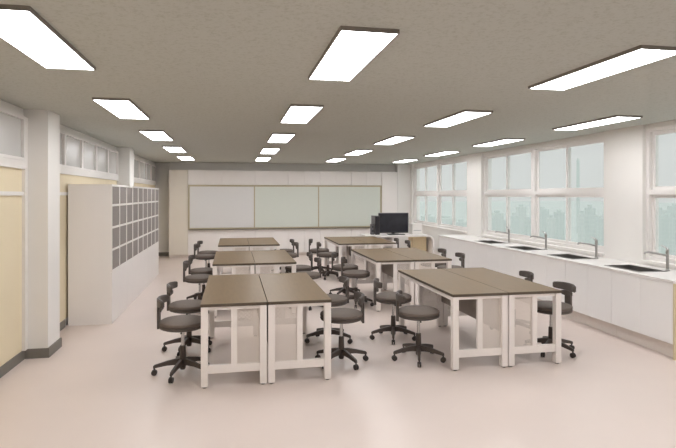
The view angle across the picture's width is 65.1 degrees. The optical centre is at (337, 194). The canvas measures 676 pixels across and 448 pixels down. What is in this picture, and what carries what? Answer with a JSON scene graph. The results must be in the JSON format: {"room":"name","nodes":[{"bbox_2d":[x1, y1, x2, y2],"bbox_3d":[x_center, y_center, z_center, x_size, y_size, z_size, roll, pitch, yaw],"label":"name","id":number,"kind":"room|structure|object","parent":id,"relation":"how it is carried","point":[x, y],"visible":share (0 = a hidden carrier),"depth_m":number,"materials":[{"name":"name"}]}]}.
{"room":"science classroom","nodes":[
{"label":"science classroom","id":0,"kind":"room"},
{"bbox_2d":[0,100,154,348],"bbox_3d":[-3.387,0.411,6.067,0.435,2.622,18.420,0,0,-11],"label":"wall","id":1,"kind":"structure","parent":0,"point":[44,126],"depth_m":5.60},
{"bbox_2d":[0,107,24,160],"bbox_3d":[-2.799,-0.583,3.125,0.045,0.460,4.820,0,0,-11],"label":"window","id":2,"kind":"structure","parent":1,"relation":"in","point":[12,124],"depth_m":5.22,"materials":[{"name":"grey glass"}]},
{"bbox_2d":[22,117,27,350],"bbox_3d":[-3.279,0.407,5.533,0.040,2.430,0.070,0,0,-11],"label":"trim","id":3,"kind":"structure","parent":1,"relation":"attached to","point":[24,171],"depth_m":5.51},
{"bbox_2d":[0,319,64,377],"bbox_3d":[-3.280,1.672,6.088,0.253,0.100,18.020,0,0,-11],"label":"baseboard","id":4,"kind":"structure","parent":1,"relation":"attached to","point":[48,352],"depth_m":5.56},
{"bbox_2d":[0,191,67,195],"bbox_3d":[-3.388,-0.013,6.057,0.028,0.040,18.000,0,0,-11],"label":"trim","id":5,"kind":"structure","parent":1,"relation":"attached to","point":[2,193],"depth_m":5.23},
{"bbox_2d":[0,166,154,366],"bbox_3d":[-3.398,0.677,6.055,0.008,1.890,18.000,0,0,-11],"label":"wall panel","id":6,"kind":"object","parent":1,"relation":"attached to","point":[10,178],"visible":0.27,"depth_m":5.31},
{"bbox_2d":[0,157,155,184],"bbox_3d":[-3.382,-0.311,6.058,0.040,0.085,18.000,0,0,-11],"label":"trim","id":7,"kind":"structure","parent":1,"relation":"attached to","point":[4,162],"depth_m":7.21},
{"bbox_2d":[60,130,117,175],"bbox_3d":[-3.761,-0.583,7.981,0.045,0.460,4.000,0,0,-11],"label":"window","id":8,"kind":"structure","parent":1,"relation":"in","point":[76,152],"depth_m":7.84,"materials":[{"name":"grey glass"}]},
{"bbox_2d":[134,158,155,181],"bbox_3d":[-4.695,-0.583,12.689,0.045,0.460,4.480,0,0,-11],"label":"window","id":9,"kind":"structure","parent":1,"relation":"in","point":[143,170],"depth_m":13.06,"materials":[{"name":"grey glass"}]},
{"bbox_2d":[155,163,409,251],"bbox_3d":[-1.502,0.411,15.417,7.770,2.622,0.810,0,0,-11],"label":"wall","id":10,"kind":"structure","parent":0,"point":[162,169],"depth_m":14.97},
{"bbox_2d":[188,170,221,184],"bbox_3d":[-3.713,-0.477,14.862,0.913,0.402,0.600,0,0,-11],"label":"upper cabinet","id":11,"kind":"object","parent":10,"relation":"attached to","point":[195,177],"visible":0.9,"depth_m":14.57,"materials":[{"name":"white laminate"}]},
{"bbox_2d":[222,170,255,184],"bbox_3d":[-2.815,-0.477,15.040,0.913,0.402,0.600,0,0,-11],"label":"upper cabinet","id":12,"kind":"object","parent":10,"relation":"attached to","point":[229,177],"visible":0.93,"depth_m":14.74,"materials":[{"name":"white laminate"}]},
{"bbox_2d":[256,171,287,184],"bbox_3d":[-1.917,-0.477,15.218,0.913,0.402,0.600,0,0,-11],"label":"upper cabinet","id":13,"kind":"object","parent":10,"relation":"attached to","point":[262,177],"visible":0.88,"depth_m":14.92,"materials":[{"name":"white laminate"}]},
{"bbox_2d":[170,162,394,171],"bbox_3d":[-1.504,-0.789,15.437,6.481,0.222,0.370,0,0,-11],"label":"trim","id":14,"kind":"structure","parent":10,"relation":"attached to","point":[173,165],"depth_m":15.21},
{"bbox_2d":[188,185,381,229],"bbox_3d":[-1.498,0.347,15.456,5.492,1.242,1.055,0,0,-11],"label":"whiteboard","id":15,"kind":"object","parent":10,"relation":"attached to","point":[210,207],"visible":0.91,"depth_m":14.96,"materials":[{"name":"white laminate"}]},
{"bbox_2d":[189,227,369,229],"bbox_3d":[-1.401,0.956,14.965,5.452,0.024,0.054,0,0,-11],"label":"tray","id":16,"kind":"object","parent":15,"relation":"on","point":[190,228],"depth_m":14.81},
{"bbox_2d":[288,171,319,184],"bbox_3d":[-1.020,-0.477,15.396,0.913,0.402,0.600,0,0,-11],"label":"upper cabinet","id":17,"kind":"object","parent":10,"relation":"attached to","point":[294,177],"visible":0.88,"depth_m":15.10,"materials":[{"name":"white laminate"}]},
{"bbox_2d":[320,171,350,184],"bbox_3d":[-0.122,-0.477,15.574,0.913,0.402,0.600,0,0,-11],"label":"upper cabinet","id":18,"kind":"object","parent":10,"relation":"attached to","point":[326,177],"visible":0.88,"depth_m":15.28,"materials":[{"name":"white laminate"}]},
{"bbox_2d":[351,171,380,184],"bbox_3d":[0.776,-0.477,15.752,0.913,0.402,0.600,0,0,-11],"label":"upper cabinet","id":19,"kind":"object","parent":10,"relation":"attached to","point":[357,178],"visible":0.88,"depth_m":15.45,"materials":[{"name":"white laminate"}]},
{"bbox_2d":[0,0,675,164],"bbox_3d":[0.186,-0.960,6.776,7.820,0.120,18.420,0,0,-11],"label":"ceiling","id":20,"kind":"structure","parent":0,"point":[219,77],"depth_m":3.99,"materials":[{"name":"paint"}]},
{"bbox_2d":[0,4,95,70],"bbox_3d":[-1.749,-0.888,3.098,0.328,0.024,1.239,0,0,-11],"label":"recessed light","id":21,"kind":"object","parent":20,"relation":"in","point":[22,27],"visible":1,"depth_m":3.02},
{"bbox_2d":[92,97,149,119],"bbox_3d":[-2.229,-0.888,5.519,0.328,0.024,1.239,0,0,-11],"label":"recessed light","id":22,"kind":"object","parent":20,"relation":"in","point":[123,108],"visible":1,"depth_m":5.33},
{"bbox_2d":[139,130,172,140],"bbox_3d":[-2.709,-0.888,7.941,0.328,0.024,1.239,0,0,-11],"label":"recessed light","id":23,"kind":"object","parent":20,"relation":"in","point":[161,135],"visible":1,"depth_m":7.85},
{"bbox_2d":[162,146,186,152],"bbox_3d":[-3.189,-0.888,10.363,0.328,0.024,1.239,0,0,-11],"label":"recessed light","id":24,"kind":"object","parent":20,"relation":"in","point":[177,149],"visible":1,"depth_m":10.27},
{"bbox_2d":[163,147,184,151],"bbox_3d":[-3.189,-0.884,10.363,0.312,0.009,1.223,0,0,-11],"label":"diffuser","id":25,"kind":"object","parent":24,"relation":"attached to","point":[171,149],"depth_m":10.27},
{"bbox_2d":[260,148,279,153],"bbox_3d":[-1.386,-0.888,10.721,0.328,0.024,1.239,0,0,-11],"label":"recessed light","id":26,"kind":"object","parent":20,"relation":"in","point":[264,150],"visible":1,"depth_m":10.50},
{"bbox_2d":[267,133,294,142],"bbox_3d":[-0.906,-0.888,8.299,0.328,0.024,1.239,0,0,-11],"label":"recessed light","id":27,"kind":"object","parent":20,"relation":"in","point":[275,137],"visible":1,"depth_m":8.12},
{"bbox_2d":[280,104,323,123],"bbox_3d":[-0.426,-0.888,5.877,0.328,0.024,1.239,0,0,-11],"label":"recessed light","id":28,"kind":"object","parent":20,"relation":"in","point":[296,113],"visible":1,"depth_m":5.72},
{"bbox_2d":[308,26,399,81],"bbox_3d":[0.054,-0.888,3.455,0.328,0.024,1.239,0,0,-11],"label":"recessed light","id":29,"kind":"object","parent":20,"relation":"in","point":[351,49],"visible":1,"depth_m":3.25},
{"bbox_2d":[344,149,372,154],"bbox_3d":[0.417,-0.888,11.078,0.328,0.024,1.239,0,0,-11],"label":"recessed light","id":30,"kind":"object","parent":20,"relation":"in","point":[357,151],"visible":0.99,"depth_m":10.88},
{"bbox_2d":[346,150,369,154],"bbox_3d":[0.417,-0.884,11.078,0.312,0.009,1.223,0,0,-11],"label":"diffuser","id":31,"kind":"object","parent":30,"relation":"attached to","point":[355,152],"depth_m":11.00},
{"bbox_2d":[373,135,414,144],"bbox_3d":[0.897,-0.888,8.656,0.328,0.024,1.239,0,0,-11],"label":"recessed light","id":32,"kind":"object","parent":20,"relation":"in","point":[394,139],"visible":1,"depth_m":8.57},
{"bbox_2d":[424,151,459,155],"bbox_3d":[2.223,-0.888,11.436,0.328,0.024,1.239,0,0,-11],"label":"recessed light","id":33,"kind":"object","parent":20,"relation":"in","point":[441,153],"visible":1,"depth_m":11.26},
{"bbox_2d":[427,152,456,155],"bbox_3d":[2.223,-0.884,11.436,0.312,0.009,1.223,0,0,-11],"label":"diffuser","id":34,"kind":"object","parent":33,"relation":"attached to","point":[437,153],"depth_m":11.33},
{"bbox_2d":[423,110,492,126],"bbox_3d":[1.377,-0.888,6.234,0.328,0.024,1.239,0,0,-11],"label":"recessed light","id":35,"kind":"object","parent":20,"relation":"in","point":[464,115],"visible":1,"depth_m":6.10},
{"bbox_2d":[472,138,524,146],"bbox_3d":[2.703,-0.888,9.014,0.328,0.024,1.239,0,0,-11],"label":"recessed light","id":36,"kind":"object","parent":20,"relation":"in","point":[504,140],"visible":1,"depth_m":8.89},
{"bbox_2d":[552,115,642,130],"bbox_3d":[3.183,-0.888,6.592,0.328,0.024,1.239,0,0,-11],"label":"recessed light","id":37,"kind":"object","parent":20,"relation":"in","point":[616,118],"visible":1,"depth_m":6.43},
{"bbox_2d":[528,45,675,90],"bbox_3d":[1.857,-0.888,3.812,0.328,0.024,1.239,0,0,-11],"label":"recessed light","id":38,"kind":"object","parent":20,"relation":"in","point":[640,55],"visible":1,"depth_m":3.65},
{"bbox_2d":[0,255,675,447],"bbox_3d":[0.186,1.782,6.776,7.820,0.120,18.420,0,0,-11],"label":"floor","id":39,"kind":"structure","parent":0,"point":[99,389],"depth_m":4.66,"materials":[{"name":"plastic"}]},
{"bbox_2d":[68,184,132,325],"bbox_3d":[-3.421,0.791,7.732,0.545,1.862,1.499,0,0,-11],"label":"tall cabinet","id":40,"kind":"object","parent":39,"relation":"on","point":[100,216],"visible":1,"depth_m":7.02,"materials":[{"name":"white laminate"}]},
{"bbox_2d":[133,186,147,300],"bbox_3d":[-3.713,0.791,9.203,0.545,1.862,1.499,0,0,-11],"label":"tall cabinet","id":41,"kind":"object","parent":39,"relation":"on","point":[140,194],"visible":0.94,"depth_m":9.22,"materials":[{"name":"white laminate"}]},
{"bbox_2d":[148,187,158,284],"bbox_3d":[-3.902,0.791,10.695,0.335,1.862,1.499,0,0,-11],"label":"tall cabinet","id":42,"kind":"object","parent":39,"relation":"on","point":[153,193],"visible":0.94,"depth_m":10.72,"materials":[{"name":"white laminate"}]},
{"bbox_2d":[169,170,187,257],"bbox_3d":[-4.409,0.522,14.724,0.502,2.400,0.600,0,0,-11],"label":"tall cabinet","id":43,"kind":"object","parent":39,"relation":"on","point":[178,179],"visible":0.88,"depth_m":14.43,"materials":[{"name":"beige laminate"}]},
{"bbox_2d":[151,294,208,382],"bbox_3d":[-1.517,1.349,5.091,0.532,0.745,0.560,0,0,-11],"label":"swivel chair","id":44,"kind":"object","parent":39,"relation":"on","point":[178,323],"visible":0.77,"depth_m":5.02,"materials":[{"name":"plastic"}]},
{"bbox_2d":[162,281,211,355],"bbox_3d":[-1.670,1.349,5.866,0.543,0.745,0.558,0,0,-7],"label":"swivel chair","id":45,"kind":"object","parent":39,"relation":"on","point":[188,306],"visible":0.71,"depth_m":5.80,"materials":[{"name":"grey plastic"}]},
{"bbox_2d":[183,260,210,312],"bbox_3d":[-2.048,1.349,7.833,0.560,0.745,0.535,0,0,-12],"label":"swivel chair","id":46,"kind":"object","parent":39,"relation":"on","point":[195,278],"visible":0.51,"depth_m":7.68,"materials":[{"name":"grey plastic"}]},
{"bbox_2d":[186,255,212,298],"bbox_3d":[-2.162,1.349,8.509,0.560,0.745,0.532,0,0,-9],"label":"swivel chair","id":47,"kind":"object","parent":39,"relation":"on","point":[206,270],"visible":0.55,"depth_m":8.44,"materials":[{"name":"grey plastic"}]},
{"bbox_2d":[194,243,214,266],"bbox_3d":[-2.657,1.349,10.581,0.543,0.745,0.558,0,0,-9],"label":"swivel chair","id":48,"kind":"object","parent":39,"relation":"on","point":[205,257],"visible":0.49,"depth_m":10.43,"materials":[{"name":"grey plastic"}]},
{"bbox_2d":[188,230,221,255],"bbox_3d":[-3.713,1.340,14.862,0.913,0.764,0.600,0,0,-11],"label":"base cabinet","id":49,"kind":"object","parent":39,"relation":"on","point":[210,238],"visible":0.54,"depth_m":14.56,"materials":[{"name":"white laminate"}]},
{"bbox_2d":[197,241,215,266],"bbox_3d":[-2.736,1.349,11.231,0.559,0.745,0.538,0,0,-5],"label":"swivel chair","id":50,"kind":"object","parent":39,"relation":"on","point":[199,242],"visible":0.29,"depth_m":11.14,"materials":[{"name":"grey plastic"}]},
{"bbox_2d":[200,274,266,387],"bbox_3d":[-1.099,1.347,5.593,0.589,0.750,1.740,0,0,-11],"label":"desk","id":51,"kind":"object","parent":39,"relation":"on","point":[243,294],"visible":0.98,"depth_m":4.80,"materials":[{"name":"brown laminate"}]},
{"bbox_2d":[212,251,254,316],"bbox_3d":[-1.640,1.347,8.320,0.589,0.750,1.740,0,0,-11],"label":"desk","id":52,"kind":"object","parent":39,"relation":"on","point":[241,260],"visible":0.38,"depth_m":7.71,"materials":[{"name":"wood"}]},
{"bbox_2d":[218,238,248,274],"bbox_3d":[-2.182,1.347,11.057,0.589,0.750,1.740,0,0,-11],"label":"desk","id":53,"kind":"object","parent":39,"relation":"on","point":[237,244],"visible":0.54,"depth_m":10.35,"materials":[{"name":"wood"}]},
{"bbox_2d":[222,230,255,250],"bbox_3d":[-2.815,1.340,15.040,0.913,0.764,0.600,0,0,-11],"label":"base cabinet","id":54,"kind":"object","parent":39,"relation":"on","point":[225,233],"visible":0.21,"depth_m":14.74,"materials":[{"name":"white laminate"}]},
{"bbox_2d":[247,237,279,273],"bbox_3d":[-1.599,1.347,11.172,0.589,0.750,1.740,0,0,-11],"label":"desk","id":55,"kind":"object","parent":39,"relation":"on","point":[254,243],"visible":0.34,"depth_m":10.56,"materials":[{"name":"wood"}]},
{"bbox_2d":[256,229,287,249],"bbox_3d":[-1.917,1.340,15.218,0.913,0.764,0.600,0,0,-11],"label":"base cabinet","id":56,"kind":"object","parent":39,"relation":"on","point":[280,235],"visible":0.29,"depth_m":14.95,"materials":[{"name":"white laminate"}]},
{"bbox_2d":[251,250,295,313],"bbox_3d":[-1.057,1.347,8.435,0.589,0.750,1.740,0,0,-11],"label":"desk","id":57,"kind":"object","parent":39,"relation":"on","point":[265,259],"visible":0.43,"depth_m":7.83,"materials":[{"name":"white metal"}]},
{"bbox_2d":[259,273,331,383],"bbox_3d":[-0.516,1.347,5.709,0.589,0.750,1.740,0,0,-11],"label":"desk","id":58,"kind":"object","parent":39,"relation":"on","point":[299,291],"visible":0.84,"depth_m":4.90,"materials":[{"name":"wood"}]},
{"bbox_2d":[286,252,312,271],"bbox_3d":[-0.674,1.349,8.893,0.553,0.745,0.553,0,0,-9],"label":"swivel chair","id":59,"kind":"object","parent":39,"relation":"on","point":[309,254],"visible":0.42,"depth_m":8.79,"materials":[{"name":"grey plastic"}]},
{"bbox_2d":[288,229,319,254],"bbox_3d":[-1.020,1.340,15.396,0.913,0.764,0.600,0,0,-11],"label":"base cabinet","id":60,"kind":"object","parent":39,"relation":"on","point":[302,236],"visible":0.55,"depth_m":15.11,"materials":[{"name":"white laminate"}]},
{"bbox_2d":[290,257,320,310],"bbox_3d":[-0.481,1.349,8.108,0.556,0.745,0.547,0,0,-11],"label":"swivel chair","id":61,"kind":"object","parent":39,"relation":"on","point":[314,275],"visible":0.46,"depth_m":8.07,"materials":[{"name":"grey plastic"}]},
{"bbox_2d":[309,239,331,270],"bbox_3d":[-0.392,1.349,11.678,0.543,0.745,0.558,0,0,-1],"label":"swivel chair","id":62,"kind":"object","parent":39,"relation":"on","point":[314,250],"visible":0.5,"depth_m":11.57,"materials":[{"name":"grey plastic"}]},
{"bbox_2d":[317,242,338,279],"bbox_3d":[-0.228,1.349,10.935,0.535,0.745,0.560,0,0,-6],"label":"swivel chair","id":63,"kind":"object","parent":39,"relation":"on","point":[327,255],"visible":0.84,"depth_m":10.84,"materials":[{"name":"grey plastic"}]},
{"bbox_2d":[305,276,352,343],"bbox_3d":[-0.122,1.349,6.203,0.543,0.745,0.558,0,0,-11],"label":"swivel chair","id":64,"kind":"object","parent":39,"relation":"on","point":[337,299],"visible":0.63,"depth_m":6.16,"materials":[{"name":"grey plastic"}]},
{"bbox_2d":[320,228,350,253],"bbox_3d":[-0.122,1.340,15.574,0.913,0.764,0.600,0,0,-11],"label":"base cabinet","id":65,"kind":"object","parent":39,"relation":"on","point":[338,232],"visible":0.36,"depth_m":15.26,"materials":[{"name":"white laminate"}]},
{"bbox_2d":[315,291,368,369],"bbox_3d":[0.044,1.369,5.436,0.553,0.705,0.553,0,0,-6],"label":"swivel chair","id":66,"kind":"object","parent":39,"relation":"on","point":[341,316],"visible":0.8,"depth_m":5.36,"materials":[{"name":"grey plastic"}]},
{"bbox_2d":[329,252,359,293],"bbox_3d":[0.121,1.349,9.008,0.559,0.745,0.540,0,0,-2],"label":"swivel chair","id":67,"kind":"object","parent":39,"relation":"on","point":[337,267],"visible":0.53,"depth_m":8.90,"materials":[{"name":"grey plastic"}]},
{"bbox_2d":[324,237,367,278],"bbox_3d":[0.139,1.347,11.415,0.589,0.750,1.740,0,0,-11],"label":"desk","id":68,"kind":"object","parent":39,"relation":"on","point":[350,243],"visible":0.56,"depth_m":11.18,"materials":[{"name":"white metal"}]},
{"bbox_2d":[341,257,373,308],"bbox_3d":[0.274,1.349,8.263,0.555,0.745,0.549,0,0,-4],"label":"swivel chair","id":69,"kind":"object","parent":39,"relation":"on","point":[355,274],"visible":0.83,"depth_m":8.18,"materials":[{"name":"grey plastic"}]},
{"bbox_2d":[351,228,369,236],"bbox_3d":[0.776,1.340,15.752,0.913,0.764,0.600,0,0,-11],"label":"base cabinet","id":70,"kind":"object","parent":39,"relation":"on","point":[354,231],"visible":0.14,"depth_m":15.41,"materials":[{"name":"white laminate"}]},
{"bbox_2d":[350,236,395,263],"bbox_3d":[0.721,1.347,11.530,0.589,0.750,1.740,0,0,-11],"label":"desk","id":71,"kind":"object","parent":39,"relation":"on","point":[372,241],"visible":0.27,"depth_m":11.02,"materials":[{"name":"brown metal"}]},
{"bbox_2d":[351,248,414,310],"bbox_3d":[0.687,1.347,8.700,0.589,0.750,1.740,0,0,-11],"label":"desk","id":72,"kind":"object","parent":39,"relation":"on","point":[379,261],"visible":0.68,"depth_m":8.34,"materials":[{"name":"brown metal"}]},
{"bbox_2d":[381,172,396,212],"bbox_3d":[1.465,0.522,15.888,0.483,2.400,0.600,0,0,-11],"label":"tall cabinet","id":73,"kind":"object","parent":39,"relation":"on","point":[388,179],"visible":0.46,"depth_m":15.59,"materials":[{"name":"white laminate"}]},
{"bbox_2d":[370,278,415,344],"bbox_3d":[0.653,1.369,6.337,0.554,0.705,0.551,0,0,-2],"label":"swivel chair","id":74,"kind":"object","parent":39,"relation":"on","point":[383,297],"visible":0.89,"depth_m":6.29,"materials":[{"name":"grey plastic"}]},
{"bbox_2d":[359,233,433,264],"bbox_3d":[1.447,1.352,13.142,1.710,0.740,0.720,0,0,-11],"label":"desk","id":75,"kind":"object","parent":39,"relation":"on","point":[424,242],"visible":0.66,"depth_m":13.16,"materials":[{"name":"white laminate"}]},
{"bbox_2d":[371,215,379,234],"bbox_3d":[0.934,0.751,13.159,0.120,0.460,0.388,0,0,-11],"label":"computer tower","id":76,"kind":"object","parent":75,"relation":"on","point":[375,220],"visible":0.84,"depth_m":12.97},
{"bbox_2d":[378,212,407,233],"bbox_3d":[1.383,0.713,13.232,0.770,0.536,0.200,0,0,-11],"label":"monitor","id":77,"kind":"object","parent":75,"relation":"on","point":[390,223],"visible":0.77,"depth_m":13.20,"materials":[{"name":"black plastic"}]},
{"bbox_2d":[408,223,421,233],"bbox_3d":[1.945,0.848,13.331,0.260,0.265,0.323,0,0,-11],"label":"printer","id":78,"kind":"object","parent":75,"relation":"on","point":[413,228],"visible":1,"depth_m":13.19,"materials":[{"name":"white plastic"}]},
{"bbox_2d":[383,248,451,304],"bbox_3d":[1.270,1.347,8.815,0.589,0.750,1.740,0,0,-11],"label":"desk","id":79,"kind":"object","parent":39,"relation":"on","point":[420,256],"visible":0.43,"depth_m":8.21,"materials":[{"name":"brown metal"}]},
{"bbox_2d":[392,290,445,366],"bbox_3d":[0.835,1.371,5.529,0.556,0.700,0.547,0,0,1],"label":"swivel chair","id":80,"kind":"object","parent":39,"relation":"on","point":[418,313],"visible":1,"depth_m":5.48,"materials":[{"name":"grey plastic"}]},
{"bbox_2d":[439,237,455,264],"bbox_3d":[2.663,1.323,11.390,0.655,0.798,0.909,0,0,-11],"label":"base cabinet","id":81,"kind":"object","parent":39,"relation":"on","point":[448,244],"visible":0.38,"depth_m":11.22,"materials":[{"name":"white laminate"}]},
{"bbox_2d":[437,252,464,268],"bbox_3d":[1.875,1.349,8.815,0.560,0.745,0.535,0,0,-8],"label":"swivel chair","id":82,"kind":"object","parent":39,"relation":"on","point":[461,255],"visible":0.26,"depth_m":8.82,"materials":[{"name":"grey plastic"}]},
{"bbox_2d":[398,269,507,370],"bbox_3d":[1.238,1.347,6.061,0.589,0.750,1.740,0,0,-11],"label":"desk","id":83,"kind":"object","parent":39,"relation":"on","point":[487,304],"visible":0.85,"depth_m":5.28,"materials":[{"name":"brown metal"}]},
{"bbox_2d":[456,240,475,267],"bbox_3d":[2.841,1.323,10.497,0.655,0.798,0.909,0,0,-11],"label":"base cabinet","id":84,"kind":"object","parent":39,"relation":"on","point":[469,249],"visible":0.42,"depth_m":10.36,"materials":[{"name":"white laminate"}]},
{"bbox_2d":[476,244,499,271],"bbox_3d":[3.018,1.323,9.603,0.655,0.798,0.909,0,0,-11],"label":"base cabinet","id":85,"kind":"object","parent":39,"relation":"on","point":[487,257],"visible":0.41,"depth_m":9.51,"materials":[{"name":"white laminate"}]},
{"bbox_2d":[443,267,561,366],"bbox_3d":[1.820,1.347,6.177,0.589,0.750,1.740,0,0,-11],"label":"desk","id":86,"kind":"object","parent":39,"relation":"on","point":[520,288],"visible":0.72,"depth_m":5.37,"materials":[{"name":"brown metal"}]},
{"bbox_2d":[490,271,533,333],"bbox_3d":[2.222,1.349,6.713,0.558,0.745,0.543,0,0,-5],"label":"swivel chair","id":87,"kind":"object","parent":39,"relation":"on","point":[530,276],"visible":0.25,"depth_m":6.73,"materials":[{"name":"grey plastic"}]},
{"bbox_2d":[500,249,529,303],"bbox_3d":[3.195,1.323,8.710,0.655,0.798,0.909,0,0,-11],"label":"base cabinet","id":88,"kind":"object","parent":39,"relation":"on","point":[511,262],"visible":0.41,"depth_m":8.66,"materials":[{"name":"white laminate"}]},
{"bbox_2d":[529,255,569,318],"bbox_3d":[3.372,1.323,7.817,0.655,0.798,0.909,0,0,-11],"label":"base cabinet","id":89,"kind":"object","parent":39,"relation":"on","point":[546,271],"visible":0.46,"depth_m":7.72,"materials":[{"name":"white laminate"}]},
{"bbox_2d":[525,281,575,357],"bbox_3d":[2.361,1.349,5.814,0.535,0.745,0.560,0,0,-15],"label":"swivel chair","id":90,"kind":"object","parent":39,"relation":"on","point":[543,306],"visible":0.73,"depth_m":5.79,"materials":[{"name":"grey plastic"}]},
{"bbox_2d":[565,262,616,336],"bbox_3d":[3.549,1.323,6.923,0.655,0.798,0.909,0,0,-11],"label":"base cabinet","id":91,"kind":"object","parent":39,"relation":"on","point":[592,298],"visible":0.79,"depth_m":6.79,"materials":[{"name":"white laminate"}]},
{"bbox_2d":[612,271,672,356],"bbox_3d":[3.726,1.323,6.030,0.655,0.798,0.909,0,0,-11],"label":"base cabinet","id":92,"kind":"object","parent":39,"relation":"on","point":[642,308],"visible":0.95,"depth_m":5.93,"materials":[{"name":"white laminate"}]},
{"bbox_2d":[438,234,675,283],"bbox_3d":[3.187,0.907,8.693,0.683,0.030,6.405,0,0,-11],"label":"countertop","id":93,"kind":"structure","parent":92,"relation":"on","point":[664,276],"depth_m":7.30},
{"bbox_2d":[547,254,595,258],"bbox_3d":[3.352,0.974,7.633,0.369,0.175,0.594,0,0,-11],"label":"sink","id":94,"kind":"object","parent":93,"relation":"in","point":[569,256],"visible":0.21,"depth_m":7.80,"materials":[{"name":"metal"}]},
{"bbox_2d":[577,237,598,258],"bbox_3d":[3.520,0.739,7.456,0.278,0.306,0.059,0,0,16],"label":"faucet","id":95,"kind":"object","parent":93,"relation":"on","point":[596,240],"visible":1,"depth_m":7.42,"materials":[{"name":"silver metal"}]},
{"bbox_2d":[604,264,663,271],"bbox_3d":[3.593,0.974,6.416,0.369,0.175,0.594,0,0,-11],"label":"sink","id":96,"kind":"object","parent":93,"relation":"in","point":[627,266],"visible":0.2,"depth_m":6.55,"materials":[{"name":"metal"}]},
{"bbox_2d":[643,245,669,270],"bbox_3d":[3.761,0.739,6.240,0.278,0.306,0.059,0,0,16],"label":"faucet","id":97,"kind":"object","parent":93,"relation":"on","point":[667,249],"visible":1,"depth_m":6.21,"materials":[{"name":"silver metal"}]},
{"bbox_2d":[673,284,675,359],"bbox_3d":[3.817,1.323,5.572,0.655,0.798,0.020,0,0,-11],"label":"end panel","id":98,"kind":"object","parent":39,"relation":"on","point":[674,285],"visible":1,"depth_m":5.50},
{"bbox_2d":[410,120,675,269],"bbox_3d":[3.894,0.411,7.511,0.240,2.622,18.020,0,0,-11],"label":"wall","id":99,"kind":"structure","parent":0,"point":[624,148],"depth_m":7.26,"materials":[{"name":"paint"}]},
{"bbox_2d":[414,158,466,232],"bbox_3d":[2.593,0.012,13.752,0.165,1.700,3.730,0,0,-11],"label":"window","id":100,"kind":"structure","parent":99,"relation":"in","point":[439,193],"depth_m":13.70,"materials":[{"name":"clear plastic"}]},
{"bbox_2d":[480,136,603,255],"bbox_3d":[3.460,0.012,9.377,0.165,1.700,3.790,0,0,-11],"label":"window","id":101,"kind":"structure","parent":99,"relation":"in","point":[535,192],"depth_m":9.30,"materials":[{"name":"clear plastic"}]},
{"bbox_2d":[641,125,675,267],"bbox_3d":[4.334,0.012,4.968,0.165,1.700,3.760,0,0,-11],"label":"window","id":102,"kind":"structure","parent":99,"relation":"in","point":[653,191],"depth_m":6.74,"materials":[{"name":"clear plastic"}]},
{"label":"outside","id":103,"kind":"structure","parent":0,"visible":0},
{"bbox_2d":[420,201,675,254],"bbox_3d":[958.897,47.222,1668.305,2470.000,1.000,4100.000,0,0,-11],"label":"ground","id":104,"kind":"structure","parent":103,"point":[461,206],"depth_m":1807.53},
{"bbox_2d":[492,211,503,231],"bbox_3d":[168.245,31.741,560.000,9.523,29.962,11.428,0,0,-7],"label":"tower block","id":105,"kind":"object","parent":104,"relation":"on","point":[499,217],"visible":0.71,"depth_m":554.50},
{"bbox_2d":[510,212,518,233],"bbox_3d":[126.372,29.723,380.000,4.308,33.998,5.170,0,0,-11],"label":"tower block","id":106,"kind":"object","parent":104,"relation":"on","point":[514,220],"visible":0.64,"depth_m":377.68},
{"bbox_2d":[516,204,525,234],"bbox_3d":[179.809,28.105,520.000,7.861,37.233,9.433,0,0,5],"label":"tower block","id":107,"kind":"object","parent":104,"relation":"on","point":[520,210],"visible":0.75,"depth_m":515.34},
{"bbox_2d":[524,217,530,235],"bbox_3d":[154.375,32.349,430.000,4.063,28.745,4.875,0,0,-9],"label":"tower block","id":108,"kind":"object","parent":104,"relation":"on","point":[527,223],"visible":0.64,"depth_m":427.76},
{"bbox_2d":[540,207,548,236],"bbox_3d":[231.280,30.161,600.000,11.337,33.121,13.605,0,0,4],"label":"tower block","id":109,"kind":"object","parent":104,"relation":"on","point":[544,213],"visible":0.57,"depth_m":593.30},
{"bbox_2d":[547,215,554,238],"bbox_3d":[160.989,30.879,400.000,4.535,31.685,5.442,0,0,3],"label":"tower block","id":110,"kind":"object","parent":104,"relation":"on","point":[550,221],"visible":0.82,"depth_m":397.35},
{"bbox_2d":[553,209,564,239],"bbox_3d":[217.146,30.562,520.000,6.878,32.320,8.254,0,0,-9],"label":"tower block","id":111,"kind":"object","parent":104,"relation":"on","point":[559,216],"visible":0.82,"depth_m":516.22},
{"bbox_2d":[576,158,579,232],"bbox_3d":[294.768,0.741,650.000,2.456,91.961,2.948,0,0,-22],"label":"tower block","id":112,"kind":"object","parent":104,"relation":"on","point":[577,160],"visible":0.71,"depth_m":649.23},
{"bbox_2d":[584,205,595,243],"bbox_3d":[180.942,26.851,380.000,5.026,39.742,6.031,0,0,-2],"label":"tower block","id":113,"kind":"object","parent":104,"relation":"on","point":[589,212],"visible":0.82,"depth_m":377.03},
{"bbox_2d":[596,215,603,245],"bbox_3d":[226.858,32.194,460.000,6.954,29.055,8.344,0,0,-16],"label":"tower block","id":114,"kind":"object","parent":104,"relation":"on","point":[599,220],"visible":0.61,"depth_m":455.90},
{"bbox_2d":[659,207,666,246],"bbox_3d":[291.140,29.005,480.000,8.163,35.434,9.795,0,0,-27],"label":"tower block","id":115,"kind":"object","parent":104,"relation":"on","point":[662,213],"visible":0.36,"depth_m":475.45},
{"bbox_2d":[661,214,674,254],"bbox_3d":[249.419,30.501,400.000,6.047,32.441,7.256,0,0,-14],"label":"tower block","id":116,"kind":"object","parent":104,"relation":"on","point":[667,222],"visible":0.82,"depth_m":396.96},
{"bbox_2d":[667,203,675,242],"bbox_3d":[332.105,27.614,520.000,9.826,38.215,11.791,0,0,-8],"label":"tower block","id":117,"kind":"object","parent":104,"relation":"on","point":[671,210],"visible":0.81,"depth_m":517.99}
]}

